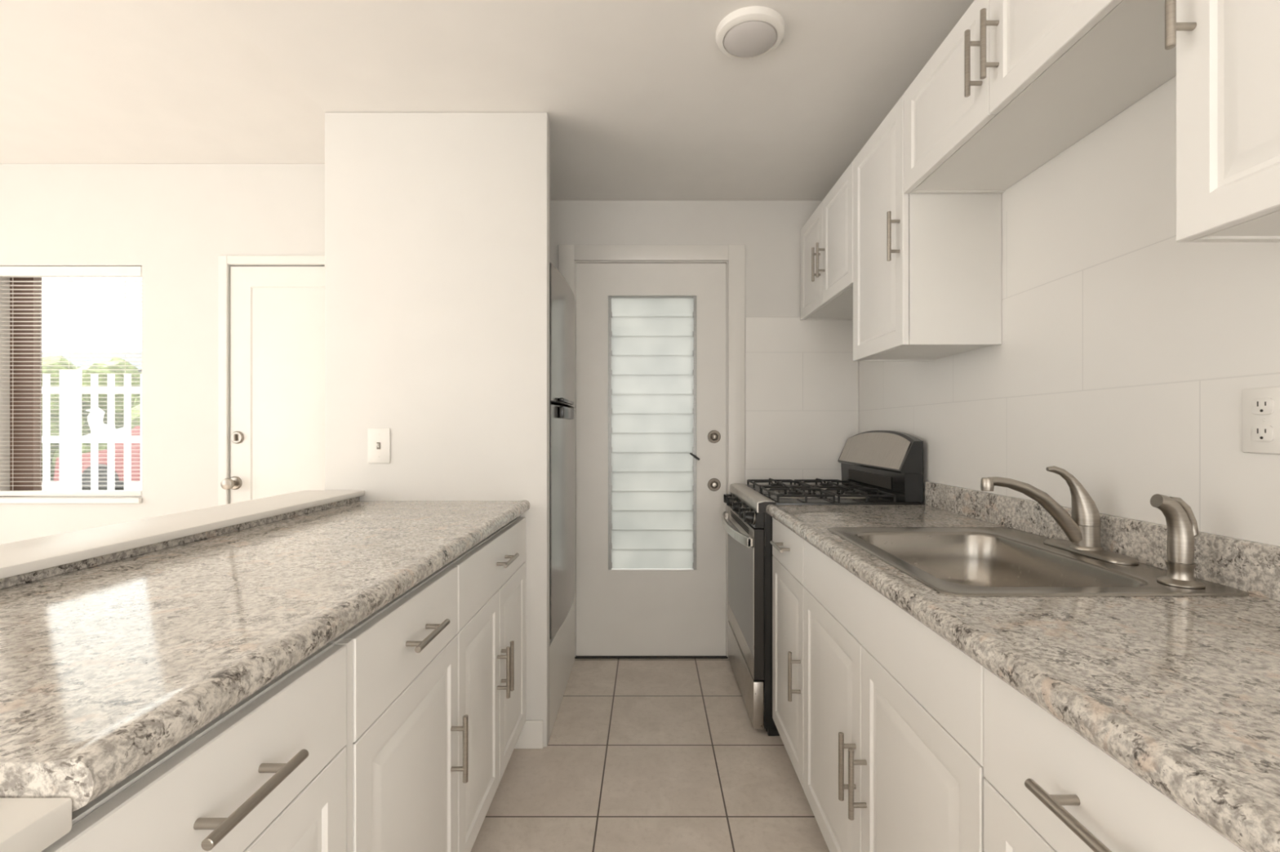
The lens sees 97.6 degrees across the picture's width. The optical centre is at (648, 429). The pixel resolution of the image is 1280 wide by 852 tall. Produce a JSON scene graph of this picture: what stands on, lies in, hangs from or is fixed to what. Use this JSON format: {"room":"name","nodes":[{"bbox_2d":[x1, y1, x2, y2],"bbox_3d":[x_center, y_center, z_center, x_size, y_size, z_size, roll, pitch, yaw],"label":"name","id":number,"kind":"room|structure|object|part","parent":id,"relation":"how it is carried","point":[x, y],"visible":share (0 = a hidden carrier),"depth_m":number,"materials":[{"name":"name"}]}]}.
{"room":"kitchen","nodes":[
{"label":"kitchen","id":0,"kind":"room"},
{"bbox_2d":[0,164,324,544],"bbox_3d":[-2.923,-0.050,2.848,3.354,2.539,0.140,0,0,0],"label":"wall","id":1,"kind":"structure","parent":0,"point":[174,222],"depth_m":2.78,"materials":[{"name":"paint"}]},
{"bbox_2d":[9,277,41,490],"bbox_3d":[-2.882,-0.240,2.868,0.733,1.148,0.040,0,0,0],"label":"window blind","id":2,"kind":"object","parent":1,"relation":"in","point":[24,445],"depth_m":2.85,"materials":[{"name":"brown wood"}]},
{"bbox_2d":[0,266,142,496],"bbox_3d":[-2.881,-0.240,2.797,0.717,1.143,0.030,0,0,0],"label":"blind","id":3,"kind":"object","parent":1,"relation":"attached to","point":[12,272],"visible":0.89,"depth_m":2.79,"materials":[{"name":"plastic"}]},
{"bbox_3d":[-2.881,0.318,2.797,0.713,0.026,0.026,0,0,0],"label":"rail","id":4,"kind":"part","parent":3,"relation":"part of","materials":[{"name":"plastic"}]},
{"bbox_2d":[0,497,142,503],"bbox_3d":[-2.896,0.350,2.768,0.769,0.029,0.019,0,0,0],"label":"window sill","id":5,"kind":"structure","parent":1,"relation":"attached to","point":[2,500],"depth_m":2.76,"materials":[{"name":"paint"}]},
{"bbox_2d":[217,255,324,506],"bbox_3d":[-1.698,0.179,2.766,0.860,2.080,0.108,0,0,0],"label":"door","id":6,"kind":"structure","parent":1,"relation":"in","point":[277,313],"depth_m":2.78,"materials":[{"name":"paint"}]},
{"bbox_3d":[-2.052,0.265,2.746,0.066,0.066,0.067,0,0,0],"label":"knob","id":7,"kind":"part","parent":6,"relation":"part of","materials":[{"name":"silver metal"}]},
{"bbox_2d":[0,0,324,164],"bbox_3d":[-2.973,-1.395,-0.101,3.454,0.150,6.399,0,0,0],"label":"ceiling","id":8,"kind":"structure","parent":0,"point":[82,82],"depth_m":2.18,"materials":[{"name":"paint"}]},
{"bbox_2d":[324,112,549,746],"bbox_3d":[-0.818,0.001,2.179,0.855,2.439,0.060,0,0,0],"label":"wall","id":9,"kind":"structure","parent":0,"point":[437,224],"depth_m":2.15,"materials":[{"name":"paint"}]},
{"bbox_2d":[0,496,359,589],"bbox_3d":[-1.119,0.263,1.303,0.020,0.019,1.688,0,0,0],"label":"backsplash","id":10,"kind":"structure","parent":9,"relation":"attached to","point":[45,573],"depth_m":1.24,"materials":[{"name":"stone"}]},
{"bbox_2d":[367,427,390,463],"bbox_3d":[-1.034,0.061,2.140,0.086,0.135,0.016,0,0,0],"label":"light switch","id":11,"kind":"object","parent":9,"relation":"attached to","point":[378,438],"visible":1,"depth_m":2.14,"materials":[{"name":"white plastic"}]},
{"bbox_2d":[514,720,543,748],"bbox_3d":[-0.482,1.167,2.142,0.156,0.105,0.012,0,0,0],"label":"baseboard","id":12,"kind":"structure","parent":9,"relation":"attached to","point":[531,735],"depth_m":2.14,"materials":[{"name":"paint"}]},
{"bbox_2d":[210,0,974,200],"bbox_3d":[0.010,-1.345,-0.101,2.510,0.250,6.399,0,0,0],"label":"ceiling","id":13,"kind":"structure","parent":0,"point":[641,100],"depth_m":1.92,"materials":[{"name":"paint"}]},
{"bbox_2d":[715,5,785,59],"bbox_3d":[0.310,-1.198,1.715,0.208,0.042,0.208,0,0,0],"label":"ceiling lamp","id":14,"kind":"object","parent":13,"relation":"attached to","point":[753,32],"visible":1,"depth_m":1.68,"materials":[{"name":"white plastic"}]},
{"bbox_2d":[470,658,829,851],"bbox_3d":[-1.718,1.270,-0.101,5.965,0.100,6.399,0,0,0],"label":"floor","id":15,"kind":"structure","parent":0,"point":[640,755],"depth_m":1.96,"materials":[{"name":"tile"}]},
{"bbox_2d":[40,643,346,851],"bbox_3d":[-0.779,0.776,0.630,0.697,0.886,0.488,0,0,0],"label":"base cabinet","id":16,"kind":"object","parent":15,"relation":"on","point":[268,774],"visible":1,"depth_m":0.66,"materials":[{"name":"wood"}]},
{"bbox_3d":[-0.451,0.411,0.632,0.040,0.012,0.157,0,0,0],"label":"handle","id":17,"kind":"part","parent":16,"relation":"part of","materials":[{"name":"silver metal"}]},
{"bbox_3d":[-0.480,0.806,0.630,0.018,0.622,0.487,0,0,0],"label":"door","id":18,"kind":"part","parent":16,"relation":"part of","materials":[{"name":"wood"}]},
{"bbox_2d":[328,564,468,851],"bbox_3d":[-0.779,0.776,1.131,0.697,0.886,0.506,0,0,0],"label":"base cabinet","id":19,"kind":"object","parent":15,"relation":"on","point":[402,728],"visible":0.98,"depth_m":1.09,"materials":[{"name":"wood"}]},
{"bbox_3d":[-0.480,0.419,1.141,0.018,0.166,0.484,0,0,0],"label":"drawer","id":20,"kind":"part","parent":19,"relation":"part of","materials":[{"name":"wood"}]},
{"bbox_3d":[-0.480,0.811,1.141,0.018,0.612,0.484,0,0,0],"label":"door","id":21,"kind":"part","parent":19,"relation":"part of","materials":[{"name":"wood"}]},
{"bbox_3d":[-0.451,0.416,1.137,0.040,0.012,0.157,0,0,0],"label":"handle","id":22,"kind":"part","parent":19,"relation":"part of","materials":[{"name":"silver metal"}]},
{"bbox_3d":[-0.451,0.761,1.335,0.040,0.157,0.012,0,0,0],"label":"handle","id":23,"kind":"part","parent":19,"relation":"part of","materials":[{"name":"silver metal"}]},
{"bbox_2d":[448,516,525,851],"bbox_3d":[-0.779,0.776,1.766,0.697,0.886,0.756,0,0,0],"label":"base cabinet","id":24,"kind":"object","parent":15,"relation":"on","point":[491,633],"visible":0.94,"depth_m":1.66,"materials":[{"name":"wood"}]},
{"bbox_2d":[0,496,529,812],"bbox_3d":[-0.792,0.285,1.303,0.674,0.062,1.688,0,0,0],"label":"countertop","id":25,"kind":"structure","parent":24,"relation":"on","point":[108,663],"depth_m":0.81,"materials":[{"name":"stone"}]},
{"bbox_2d":[0,798,71,851],"bbox_3d":[-0.799,0.314,0.079,0.658,0.028,0.758,0,0,0],"label":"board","id":26,"kind":"object","parent":25,"relation":"on","point":[26,824],"visible":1,"depth_m":0.44,"materials":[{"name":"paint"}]},
{"bbox_3d":[-0.480,0.811,1.577,0.018,0.612,0.378,0,0,0],"label":"door","id":27,"kind":"part","parent":24,"relation":"part of","materials":[{"name":"wood"}]},
{"bbox_3d":[-0.480,0.419,1.766,0.018,0.166,0.755,0,0,0],"label":"drawer","id":28,"kind":"part","parent":24,"relation":"part of","materials":[{"name":"wood"}]},
{"bbox_3d":[-0.451,0.755,1.742,0.040,0.157,0.012,0,0,0],"label":"handle","id":29,"kind":"part","parent":24,"relation":"part of","materials":[{"name":"silver metal"}]},
{"bbox_3d":[-0.451,0.416,1.785,0.040,0.012,0.157,0,0,0],"label":"handle","id":30,"kind":"part","parent":24,"relation":"part of","materials":[{"name":"silver metal"}]},
{"bbox_3d":[-0.451,0.755,1.790,0.040,0.157,0.012,0,0,0],"label":"handle","id":31,"kind":"part","parent":24,"relation":"part of","materials":[{"name":"silver metal"}]},
{"bbox_3d":[-0.480,0.811,1.956,0.018,0.612,0.374,0,0,0],"label":"door","id":32,"kind":"part","parent":24,"relation":"part of","materials":[{"name":"wood"}]},
{"bbox_2d":[549,597,574,737],"bbox_3d":[-0.786,1.040,2.586,0.788,0.357,0.750,0,0,0],"label":"plinth","id":33,"kind":"object","parent":15,"relation":"on","point":[562,646],"visible":0.2,"depth_m":2.48,"materials":[{"name":"paint"}]},
{"bbox_2d":[549,262,575,639],"bbox_3d":[-0.736,0.098,2.586,0.768,1.524,0.738,0,0,0],"label":"refrigerator","id":34,"kind":"object","parent":15,"relation":"on","point":[562,298],"visible":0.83,"depth_m":2.37,"materials":[{"name":"metal"}]},
{"bbox_3d":[-0.423,0.086,2.219,0.069,1.488,0.004,0,0,0],"label":"edge trim","id":35,"kind":"part","parent":34,"relation":"part of","materials":[{"name":"black metal"}]},
{"bbox_3d":[-0.412,0.366,2.587,0.096,0.937,0.729,0,0,0],"label":"fridge door","id":36,"kind":"part","parent":34,"relation":"part of","materials":[{"name":"metal"}]},
{"bbox_3d":[-0.412,-0.388,2.587,0.096,0.552,0.729,0,0,0],"label":"freezer door","id":37,"kind":"part","parent":34,"relation":"part of","materials":[{"name":"metal"}]},
{"bbox_3d":[-0.362,-0.073,2.478,0.020,0.050,0.320,0,0,0],"label":"handle","id":38,"kind":"part","parent":34,"relation":"part of","materials":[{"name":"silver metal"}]},
{"bbox_3d":[-0.362,-0.124,2.478,0.020,0.016,0.320,0,0,0],"label":"handle","id":39,"kind":"part","parent":34,"relation":"part of","materials":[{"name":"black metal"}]},
{"bbox_2d":[769,517,804,789],"bbox_3d":[0.780,0.779,1.992,0.664,0.879,0.442,0,0,0],"label":"base cabinet","id":40,"kind":"object","parent":15,"relation":"on","point":[788,586],"visible":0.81,"depth_m":1.94,"materials":[{"name":"wood"}]},
{"bbox_3d":[0.468,0.416,1.990,0.040,0.012,0.157,0,0,0],"label":"handle","id":41,"kind":"part","parent":40,"relation":"part of","materials":[{"name":"silver metal"}]},
{"bbox_3d":[0.497,0.419,1.992,0.018,0.152,0.441,0,0,0],"label":"drawer","id":42,"kind":"part","parent":40,"relation":"part of","materials":[{"name":"wood"}]},
{"bbox_3d":[0.468,0.795,1.803,0.040,0.157,0.012,0,0,0],"label":"handle","id":43,"kind":"part","parent":40,"relation":"part of","materials":[{"name":"silver metal"}]},
{"bbox_2d":[722,430,923,736],"bbox_3d":[0.722,0.612,2.593,0.736,1.215,0.742,0,0,0],"label":"gas range","id":44,"kind":"object","parent":15,"relation":"on","point":[879,467],"visible":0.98,"depth_m":2.34,"materials":[{"name":"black metal"}]},
{"bbox_3d":[0.409,0.360,2.895,0.043,0.056,0.055,0,0,0],"label":"knob","id":45,"kind":"part","parent":44,"relation":"part of","materials":[{"name":"black plastic"}]},
{"bbox_3d":[0.409,0.360,2.780,0.043,0.056,0.055,0,0,0],"label":"knob","id":46,"kind":"part","parent":44,"relation":"part of","materials":[{"name":"black plastic"}]},
{"bbox_3d":[0.409,0.360,2.590,0.043,0.056,0.055,0,0,0],"label":"knob","id":47,"kind":"part","parent":44,"relation":"part of","materials":[{"name":"black plastic"}]},
{"bbox_3d":[0.385,0.451,2.593,0.063,0.040,0.714,0,0,0],"label":"handle","id":48,"kind":"part","parent":44,"relation":"part of","materials":[{"name":"metal"}]},
{"bbox_3d":[0.409,0.360,2.400,0.043,0.056,0.055,0,0,0],"label":"knob","id":49,"kind":"part","parent":44,"relation":"part of","materials":[{"name":"black plastic"}]},
{"bbox_3d":[0.437,1.100,2.593,0.041,0.188,0.726,0,0,0],"label":"storage drawer","id":50,"kind":"part","parent":44,"relation":"part of","materials":[{"name":"metal"}]},
{"bbox_3d":[0.439,0.698,2.593,0.038,0.600,0.726,0,0,0],"label":"oven door","id":51,"kind":"part","parent":44,"relation":"part of","materials":[{"name":"silver metal"}]},
{"bbox_3d":[0.440,0.361,2.593,0.037,0.061,0.730,0,0,0],"label":"control panel","id":52,"kind":"part","parent":44,"relation":"part of","materials":[{"name":"silver metal"}]},
{"bbox_3d":[0.409,0.360,2.285,0.043,0.056,0.055,0,0,0],"label":"knob","id":53,"kind":"part","parent":44,"relation":"part of","materials":[{"name":"black plastic"}]},
{"bbox_3d":[0.632,0.283,2.418,0.140,0.014,0.139,0,0,0],"label":"burner","id":54,"kind":"part","parent":44,"relation":"part of","materials":[{"name":"metal"}]},
{"bbox_2d":[746,484,921,505],"bbox_3d":[0.793,0.302,2.593,0.585,0.024,0.734,0,0,0],"label":"cooktop","id":55,"kind":"object","parent":44,"relation":"in","point":[836,500],"depth_m":2.31,"materials":[{"name":"black metal"}]},
{"bbox_3d":[0.877,0.283,2.418,0.140,0.014,0.139,0,0,0],"label":"burner","id":56,"kind":"part","parent":44,"relation":"part of","materials":[{"name":"metal"}]},
{"bbox_2d":[803,539,985,851],"bbox_3d":[0.780,0.779,1.294,0.664,0.879,0.946,0,0,0],"label":"base cabinet","id":57,"kind":"object","parent":15,"relation":"on","point":[893,711],"visible":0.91,"depth_m":1.16,"materials":[{"name":"wood"}]},
{"bbox_3d":[0.497,0.819,1.529,0.018,0.642,0.476,0,0,0],"label":"door","id":58,"kind":"part","parent":57,"relation":"part of","materials":[{"name":"wood"}]},
{"bbox_3d":[0.468,0.795,1.322,0.040,0.157,0.012,0,0,0],"label":"handle","id":59,"kind":"part","parent":57,"relation":"part of","materials":[{"name":"silver metal"}]},
{"bbox_3d":[0.468,0.795,1.257,0.040,0.157,0.012,0,0,0],"label":"handle","id":60,"kind":"part","parent":57,"relation":"part of","materials":[{"name":"silver metal"}]},
{"bbox_3d":[0.497,0.819,1.056,0.018,0.642,0.464,0,0,0],"label":"door","id":61,"kind":"part","parent":57,"relation":"part of","materials":[{"name":"wood"}]},
{"bbox_2d":[765,481,1279,851],"bbox_3d":[0.789,0.272,0.958,0.651,0.132,2.516,0,0,0],"label":"countertop","id":62,"kind":"structure","parent":57,"relation":"on","point":[1182,692],"depth_m":0.78,"materials":[{"name":"stone"}]},
{"bbox_2d":[826,527,1248,595],"bbox_3d":[0.810,0.377,1.345,0.560,0.168,0.690,0,0,0],"label":"sink","id":63,"kind":"object","parent":62,"relation":"in","point":[948,561],"visible":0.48,"depth_m":1.45,"materials":[{"name":"metal"}]},
{"bbox_2d":[980,466,1138,564],"bbox_3d":[0.938,0.190,1.340,0.284,0.207,0.250,0,0,0],"label":"faucet","id":64,"kind":"object","parent":63,"relation":"on","point":[1082,530],"visible":1,"depth_m":1.33,"materials":[{"name":"silver metal"}]},
{"bbox_3d":[0.918,0.191,1.340,0.244,0.157,0.034,0,0,0],"label":"spout","id":65,"kind":"part","parent":64,"relation":"part of","materials":[{"name":"silver metal"}]},
{"bbox_3d":[1.014,0.157,1.340,0.120,0.140,0.055,0,0,0],"label":"lever","id":66,"kind":"part","parent":64,"relation":"part of","materials":[{"name":"silver metal"}]},
{"bbox_3d":[1.049,0.288,1.340,0.062,0.010,0.250,0,0,0],"label":"deck plate","id":67,"kind":"part","parent":64,"relation":"part of","materials":[{"name":"silver metal"}]},
{"bbox_2d":[1150,493,1205,588],"bbox_3d":[1.007,0.208,1.069,0.083,0.171,0.068,0,0,0],"label":"sprayer","id":68,"kind":"object","parent":63,"relation":"on","point":[1180,520],"visible":1,"depth_m":1.06,"materials":[{"name":"silver metal"}]},
{"bbox_2d":[983,667,1244,851],"bbox_3d":[0.780,0.779,0.590,0.664,0.879,0.457,0,0,0],"label":"base cabinet","id":69,"kind":"object","parent":15,"relation":"on","point":[1047,788],"visible":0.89,"depth_m":0.66,"materials":[{"name":"wood"}]},
{"bbox_3d":[0.497,0.825,0.590,0.018,0.630,0.456,0,0,0],"label":"door","id":70,"kind":"part","parent":69,"relation":"part of","materials":[{"name":"wood"}]},
{"bbox_3d":[0.468,0.422,0.590,0.040,0.012,0.157,0,0,0],"label":"handle","id":71,"kind":"part","parent":69,"relation":"part of","materials":[{"name":"silver metal"}]},
{"bbox_2d":[549,200,822,317],"bbox_3d":[-0.066,0.001,3.039,2.359,2.439,0.120,0,0,0],"label":"wall","id":72,"kind":"structure","parent":0,"point":[769,231],"depth_m":2.98,"materials":[{"name":"paint"}]},
{"bbox_2d":[558,244,745,659],"bbox_3d":[0.016,0.120,3.016,0.988,2.198,0.127,0,0,0],"label":"door","id":73,"kind":"structure","parent":72,"relation":"in","point":[660,409],"depth_m":2.99,"materials":[{"name":"paint"}]},
{"bbox_3d":[0.019,0.009,3.010,0.472,1.483,0.034,0,0,0],"label":"jalousie frame","id":74,"kind":"part","parent":73,"relation":"part of","materials":[{"name":"glass"}]},
{"bbox_3d":[0.349,0.294,2.984,0.069,0.069,0.014,0,0,0],"label":"knob plate","id":75,"kind":"part","parent":73,"relation":"part of","materials":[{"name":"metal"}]},
{"bbox_2d":[745,317,858,484],"bbox_3d":[0.813,0.312,2.975,0.602,1.816,0.008,0,0,0],"label":"wall panel","id":76,"kind":"object","parent":72,"relation":"attached to","point":[802,376],"visible":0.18,"depth_m":2.97,"materials":[{"name":"tile"}]},
{"bbox_2d":[858,75,1279,546],"bbox_3d":[1.190,0.001,-0.051,0.150,2.439,6.299,0,0,0],"label":"wall","id":77,"kind":"structure","parent":0,"point":[1124,361],"depth_m":1.35,"materials":[{"name":"tile"}]},
{"bbox_2d":[800,160,853,319],"bbox_3d":[0.938,-0.821,2.589,0.351,0.482,0.765,0,0,0],"label":"upper cabinet","id":78,"kind":"object","parent":77,"relation":"attached to","point":[826,238],"visible":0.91,"depth_m":2.54,"materials":[{"name":"wood"}]},
{"bbox_3d":[0.812,-0.820,2.781,0.018,0.480,0.379,0,0,0],"label":"door","id":79,"kind":"part","parent":78,"relation":"part of","materials":[{"name":"wood"}]},
{"bbox_3d":[0.783,-0.774,2.625,0.040,0.157,0.012,0,0,0],"label":"handle","id":80,"kind":"part","parent":78,"relation":"part of","materials":[{"name":"silver metal"}]},
{"bbox_3d":[0.783,-0.774,2.555,0.040,0.157,0.012,0,0,0],"label":"handle","id":81,"kind":"part","parent":78,"relation":"part of","materials":[{"name":"silver metal"}]},
{"bbox_3d":[0.812,-0.820,2.398,0.018,0.480,0.381,0,0,0],"label":"door","id":82,"kind":"part","parent":78,"relation":"part of","materials":[{"name":"wood"}]},
{"bbox_2d":[853,94,1001,361],"bbox_3d":[0.938,-0.665,1.986,0.351,0.793,0.436,0,0,0],"label":"upper cabinet","id":83,"kind":"object","parent":77,"relation":"attached to","point":[927,267],"visible":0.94,"depth_m":1.77,"materials":[{"name":"wood"}]},
{"bbox_3d":[0.812,-0.664,1.986,0.018,0.791,0.434,0,0,0],"label":"door","id":84,"kind":"part","parent":83,"relation":"part of","materials":[{"name":"wood"}]},
{"bbox_3d":[0.783,-0.619,1.793,0.040,0.157,0.012,0,0,0],"label":"handle","id":85,"kind":"part","parent":83,"relation":"part of","materials":[{"name":"silver metal"}]},
{"bbox_2d":[903,0,1176,193],"bbox_3d":[0.938,-0.903,1.312,0.351,0.318,0.908,0,0,0],"label":"upper cabinet","id":86,"kind":"object","parent":77,"relation":"attached to","point":[1014,85],"visible":1,"depth_m":1.31,"materials":[{"name":"wood"}]},
{"bbox_3d":[0.812,-0.902,1.545,0.018,0.316,0.440,0,0,0],"label":"door","id":87,"kind":"part","parent":86,"relation":"part of","materials":[{"name":"wood"}]},
{"bbox_3d":[0.783,-0.884,1.352,0.040,0.157,0.012,0,0,0],"label":"handle","id":88,"kind":"part","parent":86,"relation":"part of","materials":[{"name":"silver metal"}]},
{"bbox_3d":[0.783,-0.887,1.288,0.040,0.157,0.012,0,0,0],"label":"handle","id":89,"kind":"part","parent":86,"relation":"part of","materials":[{"name":"silver metal"}]},
{"bbox_3d":[0.812,-0.902,1.090,0.018,0.316,0.463,0,0,0],"label":"door","id":90,"kind":"part","parent":86,"relation":"part of","materials":[{"name":"wood"}]},
{"bbox_2d":[924,481,1279,601],"bbox_3d":[1.104,0.252,0.958,0.020,0.092,2.516,0,0,0],"label":"backsplash","id":91,"kind":"structure","parent":77,"relation":"attached to","point":[1252,567],"depth_m":1.25,"materials":[{"name":"stone"}]},
{"bbox_2d":[1164,0,1279,242],"bbox_3d":[0.938,-0.674,0.553,0.351,0.776,0.604,0,0,0],"label":"upper cabinet","id":92,"kind":"object","parent":77,"relation":"attached to","point":[1228,51],"visible":1,"depth_m":0.79,"materials":[{"name":"wood"}]},
{"bbox_3d":[0.783,-0.642,0.826,0.040,0.157,0.012,0,0,0],"label":"handle","id":93,"kind":"part","parent":92,"relation":"part of","materials":[{"name":"silver metal"}]},
{"bbox_2d":[1242,386,1279,453],"bbox_3d":[1.110,-0.017,1.010,0.009,0.119,0.076,0,0,0],"label":"wall outlet","id":94,"kind":"object","parent":77,"relation":"attached to","point":[1260,406],"visible":1,"depth_m":1.01,"materials":[{"name":"white plastic"}]},
{"bbox_2d":[1251,425,1274,441],"bbox_3d":[1.107,0.007,1.010,0.004,0.029,0.034,0,0,0],"label":"receptacle","id":95,"kind":"object","parent":94,"relation":"attached to","point":[1259,433],"depth_m":1.01,"materials":[{"name":"white plastic"}]},
{"bbox_2d":[1251,398,1274,414],"bbox_3d":[1.107,-0.042,1.010,0.004,0.029,0.034,0,0,0],"label":"receptacle","id":96,"kind":"object","parent":94,"relation":"attached to","point":[1259,406],"depth_m":1.01,"materials":[{"name":"white plastic"}]},
{"bbox_3d":[-1.216,0.739,1.124,0.169,0.962,2.048,0,0,0],"label":"wall","id":97,"kind":"structure","parent":0,"visible":0},
{"bbox_2d":[0,490,364,579],"bbox_3d":[-1.202,0.242,1.119,0.227,0.020,2.058,0,0,0],"label":"ledge","id":98,"kind":"object","parent":97,"relation":"on","point":[27,556],"visible":1,"depth_m":1.29,"materials":[{"name":"paint"}]},
{"label":"outside","id":99,"kind":"structure","parent":0,"visible":0},
{"bbox_2d":[41,479,140,490],"bbox_3d":[-9.000,1.275,16.650,34.000,0.090,26.700,0,0,0],"label":"yard","id":100,"kind":"structure","parent":99,"point":[55,485],"depth_m":12.39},
{"bbox_2d":[41,355,141,479],"bbox_3d":[-14.674,-0.274,13.964,19.603,3.460,2.046,0,0,0],"label":"trees","id":101,"kind":"object","parent":100,"relation":"on","point":[55,406],"visible":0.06,"depth_m":13.56,"materials":[{"name":"green plant"}]},
{"bbox_2d":[41,369,142,490],"bbox_3d":[-9.953,0.182,8.012,12.095,2.085,0.075,0,0,0],"label":"picket fence","id":102,"kind":"object","parent":100,"relation":"on","point":[76,441],"visible":0.05,"depth_m":7.98,"materials":[{"name":"white wood"}]},
{"bbox_3d":[-8.245,0.182,7.985,0.300,2.085,0.020,0,0,0],"label":"post","id":103,"kind":"part","parent":102,"relation":"part of","materials":[{"name":"white wood"}]},
{"bbox_2d":[41,351,142,435],"bbox_3d":[-21.100,-1.075,24.000,19.000,4.610,7.200,0,0,0],"label":"neighbor house","id":104,"kind":"structure","parent":100,"relation":"on","point":[100,412],"depth_m":22.36,"materials":[{"name":"white"}]},
{"bbox_2d":[53,426,140,490],"bbox_3d":[-8.050,0.570,10.300,4.100,1.300,1.700,0,0,0],"label":"car","id":105,"kind":"object","parent":100,"relation":"on","point":[119,447],"visible":0.09,"depth_m":9.50,"materials":[{"name":"red paint"}]}
]}

